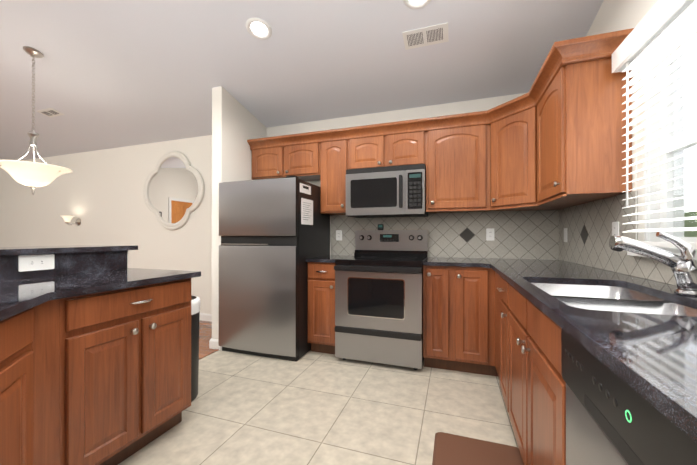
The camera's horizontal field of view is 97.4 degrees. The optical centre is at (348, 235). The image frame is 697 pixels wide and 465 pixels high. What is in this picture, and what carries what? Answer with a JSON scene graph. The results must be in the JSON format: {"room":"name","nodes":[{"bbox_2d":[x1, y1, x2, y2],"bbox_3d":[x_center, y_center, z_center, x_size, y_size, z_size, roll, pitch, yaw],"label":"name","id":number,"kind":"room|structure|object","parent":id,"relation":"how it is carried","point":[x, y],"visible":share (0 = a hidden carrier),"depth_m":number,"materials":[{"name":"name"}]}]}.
{"room":"kitchen","nodes":[
{"label":"kitchen","id":0,"kind":"room"},
{"bbox_2d":[199,320,214,356],"bbox_3d":[-5.236,1.163,1.553,6.450,0.050,7.000,0,0,19],"label":"floor","id":1,"kind":"structure","parent":0,"point":[205,332],"depth_m":3.46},
{"bbox_2d":[199,349,218,359],"bbox_3d":[-2.308,1.131,0.150,0.040,0.006,6.150,0,0,19],"label":"threshold strip","id":2,"kind":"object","parent":1,"relation":"on","point":[207,354],"depth_m":2.94,"materials":[{"name":"brown wood"}]},
{"bbox_2d":[212,86,265,339],"bbox_3d":[-1.204,-0.183,3.458,0.120,2.651,0.778,0,0,19],"label":"wall","id":3,"kind":"structure","parent":0,"point":[236,125],"depth_m":3.12,"materials":[{"name":"white paint"}]},
{"bbox_2d":[209,338,218,348],"bbox_3d":[-1.277,1.095,3.452,0.014,0.095,0.758,0,0,19],"label":"baseboard","id":4,"kind":"structure","parent":3,"relation":"attached to","point":[213,343],"depth_m":3.08,"materials":[{"name":"white"}]},
{"bbox_2d":[0,93,553,313],"bbox_3d":[-2.584,-0.930,4.427,9.900,4.250,0.150,0,0,19],"label":"wall","id":5,"kind":"structure","parent":0,"point":[99,193],"depth_m":4.58,"materials":[{"name":"white paint"}]},
{"bbox_2d":[62,216,80,225],"bbox_3d":[-4.407,-0.232,4.845,0.170,0.147,0.235,0,0,19],"label":"lamp","id":6,"kind":"object","parent":5,"relation":"attached to","point":[67,219],"visible":1,"depth_m":4.81,"materials":[{"name":"white glass"}]},
{"bbox_2d":[143,151,204,229],"bbox_3d":[-2.464,-0.630,4.283,1.110,1.110,0.038,0,0,19],"label":"mirror","id":7,"kind":"object","parent":5,"relation":"attached to","point":[173,190],"visible":1,"depth_m":4.27,"materials":[{"name":"white mirror"}]},
{"bbox_2d":[199,313,211,321],"bbox_3d":[-4.130,1.099,4.862,6.326,0.095,0.018,0,0,19],"label":"baseboard","id":8,"kind":"structure","parent":5,"relation":"attached to","point":[203,317],"depth_m":4.09,"materials":[{"name":"white"}]},
{"bbox_2d":[249,136,318,180],"bbox_3d":[-0.661,-0.824,3.512,0.863,0.365,0.321,0,0,19],"label":"upper cabinet","id":9,"kind":"object","parent":5,"relation":"attached to","point":[300,158],"depth_m":3.35,"materials":[{"name":"brown wood"}]},
{"bbox_2d":[319,136,346,214],"bbox_3d":[-0.102,-0.619,3.320,0.314,0.775,0.321,0,0,19],"label":"upper cabinet","id":10,"kind":"object","parent":5,"relation":"attached to","point":[332,149],"depth_m":3.17,"materials":[{"name":"brown wood"}]},
{"bbox_2d":[347,124,426,168],"bbox_3d":[0.412,-0.833,3.144,0.769,0.349,0.321,0,0,19],"label":"upper cabinet","id":11,"kind":"object","parent":5,"relation":"attached to","point":[396,146],"depth_m":2.98,"materials":[{"name":"brown wood"}]},
{"bbox_2d":[346,164,427,217],"bbox_3d":[0.391,-0.423,3.082,0.764,0.465,0.417,0,0,19],"label":"microwave","id":12,"kind":"object","parent":11,"relation":"attached to","point":[387,191],"visible":1,"depth_m":2.91,"materials":[{"name":"silver metal"}]},
{"bbox_2d":[331,210,558,259],"bbox_3d":[0.851,-0.005,3.156,2.220,0.453,0.010,0,0,19],"label":"tile backsplash","id":13,"kind":"structure","parent":5,"relation":"attached to","point":[534,234],"depth_m":3.01,"materials":[{"name":"grey tile"}]},
{"bbox_2d":[336,230,341,240],"bbox_3d":[-0.108,-0.001,3.477,0.072,0.118,0.008,0,0,19],"label":"electrical outlet plate","id":14,"kind":"object","parent":13,"relation":"attached to","point":[338,232],"depth_m":3.47,"materials":[{"name":"white plastic"}]},
{"bbox_2d":[486,228,493,240],"bbox_3d":[1.374,-0.009,2.968,0.072,0.118,0.008,0,0,19],"label":"electrical outlet plate","id":15,"kind":"object","parent":13,"relation":"attached to","point":[490,232],"depth_m":2.97,"materials":[{"name":"white plastic"}]},
{"bbox_2d":[426,120,490,212],"bbox_3d":[1.038,-0.620,2.928,0.552,0.775,0.321,0,0,19],"label":"upper cabinet","id":16,"kind":"object","parent":5,"relation":"attached to","point":[458,170],"depth_m":2.77,"materials":[{"name":"brown wood"}]},
{"bbox_2d":[487,92,538,119],"bbox_3d":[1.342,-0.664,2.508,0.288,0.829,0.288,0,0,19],"label":"crown molding","id":17,"kind":"structure","parent":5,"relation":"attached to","point":[530,95],"depth_m":2.36,"materials":[{"name":"brown wood"}]},
{"bbox_2d":[491,100,579,210],"bbox_3d":[1.541,-0.621,2.605,0.606,0.775,0.605,0,0,19],"label":"upper cabinet","id":18,"kind":"object","parent":5,"relation":"attached to","point":[512,125],"depth_m":2.49,"materials":[{"name":"brown wood"}]},
{"bbox_2d":[0,0,603,160],"bbox_3d":[-3.746,-2.108,1.049,9.920,1.584,7.320,0,0,19],"label":"ceiling","id":19,"kind":"structure","parent":0,"point":[109,74],"depth_m":2.69,"materials":[{"name":"white paint"}]},
{"bbox_2d":[0,46,72,194],"bbox_3d":[-2.848,-1.016,2.768,0.528,1.313,0.528,0,0,19],"label":"pendant light","id":20,"kind":"object","parent":19,"relation":"hanging from","point":[34,175],"visible":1,"depth_m":2.71,"materials":[{"name":"white glass"}]},
{"bbox_2d":[37,108,63,117],"bbox_3d":[-3.683,-1.515,3.785,0.280,0.033,0.138,0,0,19],"label":"ceiling vent","id":21,"kind":"object","parent":19,"relation":"in","point":[50,112],"visible":1,"depth_m":3.78,"materials":[{"name":"white plastic"}]},
{"bbox_2d":[246,18,271,39],"bbox_3d":[-0.692,-1.592,2.366,0.196,0.046,0.193,0,0,19],"label":"recessed light","id":22,"kind":"object","parent":19,"relation":"in","point":[255,28],"visible":1,"depth_m":2.36,"materials":[{"name":"white plastic"}]},
{"bbox_2d":[403,0,430,8],"bbox_3d":[0.459,-1.583,2.023,0.196,0.046,0.193,0,0,19],"label":"recessed light","id":23,"kind":"object","parent":19,"relation":"in","point":[415,4],"visible":1,"depth_m":2.08,"materials":[{"name":"white plastic"}]},
{"bbox_2d":[402,22,448,49],"bbox_3d":[0.589,-1.515,2.338,0.330,0.039,0.168,0,0,19],"label":"ceiling vent","id":24,"kind":"object","parent":19,"relation":"in","point":[426,36],"visible":1,"depth_m":2.33,"materials":[{"name":"white plastic"}]},
{"bbox_2d":[118,350,518,464],"bbox_3d":[-0.696,1.159,-0.007,3.150,0.050,7.000,0,0,19],"label":"floor","id":25,"kind":"structure","parent":0,"point":[310,407],"depth_m":1.95,"materials":[{"name":"beige tile"}]},
{"bbox_2d":[0,249,200,464],"bbox_3d":[-1.193,0.618,1.277,1.336,1.039,1.336,0,0,19],"label":"base cabinet","id":26,"kind":"object","parent":25,"relation":"on","point":[95,354],"depth_m":1.38,"materials":[{"name":"brown wood"}]},
{"bbox_2d":[0,357,11,404],"bbox_3d":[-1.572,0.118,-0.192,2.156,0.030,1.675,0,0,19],"label":"door","id":27,"kind":"structure","parent":26,"relation":"on","point":[5,362],"depth_m":0.97,"materials":[{"name":"brown wood"}]},
{"bbox_2d":[191,296,200,401],"bbox_3d":[-1.203,0.792,2.135,0.312,0.695,0.312,0,0,19],"label":"trash can","id":28,"kind":"object","parent":25,"relation":"on","point":[195,308],"visible":0.25,"depth_m":2.11,"materials":[{"name":"black plastic"}]},
{"bbox_2d":[219,176,329,361],"bbox_3d":[-0.746,0.303,3.243,0.852,1.678,0.818,0,0,19],"label":"refrigerator","id":29,"kind":"object","parent":25,"relation":"on","point":[274,234],"visible":0.98,"depth_m":2.86,"materials":[{"name":"silver metal"}]},
{"bbox_2d":[308,262,336,354],"bbox_3d":[-0.151,0.698,3.172,0.312,0.888,0.626,0,0,19],"label":"base cabinet","id":30,"kind":"object","parent":25,"relation":"on","point":[321,275],"depth_m":2.88,"materials":[{"name":"brown wood"}]},
{"bbox_2d":[306,255,353,262],"bbox_3d":[-0.154,0.237,3.165,0.313,0.030,0.644,0,0,19],"label":"countertop","id":31,"kind":"structure","parent":30,"relation":"on","point":[329,258],"depth_m":2.94,"materials":[{"name":"black stone"}]},
{"bbox_2d":[334,224,427,369],"bbox_3d":[0.342,0.510,2.939,0.764,1.262,0.715,0,0,19],"label":"range","id":32,"kind":"object","parent":25,"relation":"on","point":[379,296],"visible":1,"depth_m":2.66,"materials":[{"name":"silver metal"}]},
{"bbox_2d":[423,265,455,370],"bbox_3d":[0.838,0.697,2.832,0.232,0.888,0.626,0,0,19],"label":"base cabinet","id":33,"kind":"object","parent":25,"relation":"on","point":[439,282],"depth_m":2.54,"materials":[{"name":"brown wood"}]},
{"bbox_2d":[423,257,489,266],"bbox_3d":[0.959,0.236,2.771,0.504,0.030,0.666,0,0,19],"label":"countertop","id":34,"kind":"structure","parent":33,"relation":"on","point":[430,261],"depth_m":2.59,"materials":[{"name":"black stone"}]},
{"bbox_2d":[456,266,491,375],"bbox_3d":[1.075,0.697,2.751,0.269,0.888,0.626,0,0,19],"label":"base cabinet","id":35,"kind":"object","parent":25,"relation":"on","point":[458,318],"depth_m":2.45,"materials":[{"name":"brown wood"}]},
{"bbox_2d":[432,432,523,464],"bbox_3d":[0.552,1.130,1.234,0.445,0.012,1.000,0,0,19],"label":"anti-fatigue mat","id":36,"kind":"object","parent":25,"relation":"on","point":[451,449],"visible":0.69,"depth_m":1.59,"materials":[{"name":"brown rubber"}]},
{"bbox_2d":[492,269,497,376],"bbox_3d":[1.513,0.696,2.600,0.658,0.888,0.626,0,0,19],"label":"base cabinet","id":37,"kind":"object","parent":25,"relation":"on","point":[494,373],"depth_m":2.42,"materials":[{"name":"brown wood"}]},
{"bbox_2d":[495,272,502,394],"bbox_3d":[1.249,0.694,1.782,0.626,0.888,0.348,0,0,19],"label":"base cabinet","id":38,"kind":"object","parent":25,"relation":"on","point":[498,279],"depth_m":2.16,"materials":[{"name":"brown wood"}]},
{"bbox_2d":[503,279,565,464],"bbox_3d":[1.042,0.692,1.180,0.626,0.888,0.925,0,0,19],"label":"base cabinet","id":39,"kind":"object","parent":25,"relation":"on","point":[528,356],"depth_m":1.18,"materials":[{"name":"brown wood"}]},
{"bbox_2d":[482,258,696,442],"bbox_3d":[0.977,0.332,1.099,0.696,0.231,3.816,0,0,19],"label":"countertop","id":40,"kind":"structure","parent":39,"relation":"on","point":[638,335],"depth_m":0.78,"materials":[{"name":"black stone"}]},
{"bbox_2d":[530,282,696,316],"bbox_3d":[0.993,0.348,1.196,0.487,0.200,0.822,0,0,19],"label":"sink basin","id":41,"kind":"object","parent":40,"relation":"in","point":[602,296],"depth_m":1.22,"materials":[{"name":"silver metal"}]},
{"bbox_2d":[609,232,696,295],"bbox_3d":[1.159,0.101,1.155,0.275,0.229,0.080,0,0,19],"label":"faucet","id":42,"kind":"object","parent":40,"relation":"on","point":[683,266],"visible":1,"depth_m":1.13,"materials":[{"name":"silver metal"}]},
{"bbox_2d":[561,329,696,464],"bbox_3d":[0.785,0.692,0.458,0.630,0.886,0.598,0,0,19],"label":"dishwasher","id":43,"kind":"object","parent":25,"relation":"on","point":[612,418],"visible":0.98,"depth_m":0.58,"materials":[{"name":"black"}]},
{"bbox_2d":[586,0,657,240],"bbox_3d":[0.864,-0.943,-0.538,0.150,4.250,7.000,0,0,19],"label":"wall","id":44,"kind":"structure","parent":0,"point":[614,15],"depth_m":1.65,"materials":[{"name":"white paint"}]},
{"bbox_2d":[535,48,631,207],"bbox_3d":[1.481,-0.623,1.992,0.321,0.775,0.589,0,0,19],"label":"upper cabinet","id":45,"kind":"object","parent":44,"relation":"attached to","point":[553,138],"depth_m":1.74,"materials":[{"name":"brown wood"}]},
{"bbox_2d":[559,191,676,285],"bbox_3d":[1.305,-0.011,0.998,0.010,0.453,3.797,0,0,19],"label":"tile backsplash","id":46,"kind":"structure","parent":44,"relation":"attached to","point":[588,225],"depth_m":1.95,"materials":[{"name":"grey tile"}]},
{"bbox_2d":[564,228,566,241],"bbox_3d":[1.851,-0.002,2.614,0.009,0.118,0.072,0,0,19],"label":"electrical outlet plate","id":47,"kind":"object","parent":46,"relation":"attached to","point":[565,229],"depth_m":2.60,"materials":[{"name":"white plastic"}]},
{"bbox_2d":[612,222,618,235],"bbox_3d":[1.574,-0.022,1.806,0.008,0.118,0.072,0,0,19],"label":"electrical outlet plate","id":48,"kind":"object","parent":46,"relation":"attached to","point":[615,225],"depth_m":1.80,"materials":[{"name":"white plastic"}]},
{"bbox_2d":[627,251,680,256],"bbox_3d":[1.301,0.090,1.027,0.046,0.030,1.270,0,0,19],"label":"window sill","id":49,"kind":"structure","parent":44,"relation":"attached to","point":[635,254],"depth_m":1.56,"materials":[{"name":"white"}]},
{"bbox_2d":[644,10,696,252],"bbox_3d":[1.392,-0.423,0.997,0.146,0.998,1.148,0,0,19],"label":"window","id":50,"kind":"structure","parent":44,"relation":"in","point":[671,184],"depth_m":1.50,"materials":[{"name":"white glass"}]},
{"bbox_2d":[612,0,696,247],"bbox_3d":[1.263,-0.467,1.028,0.106,1.027,1.289,0,0,19],"label":"window blinds","id":51,"kind":"object","parent":50,"relation":"attached to","point":[657,25],"visible":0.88,"depth_m":1.35,"materials":[{"name":"white plastic"}]},
{"label":"outside","id":52,"kind":"structure","parent":0,"visible":0},
{"bbox_2d":[684,42,696,236],"bbox_3d":[4.233,-1.865,0.421,0.100,10.000,15.000,0,0,19],"label":"sky","id":53,"kind":"structure","parent":52,"point":[690,179],"depth_m":5.34,"materials":[{"name":"white"}]}
]}

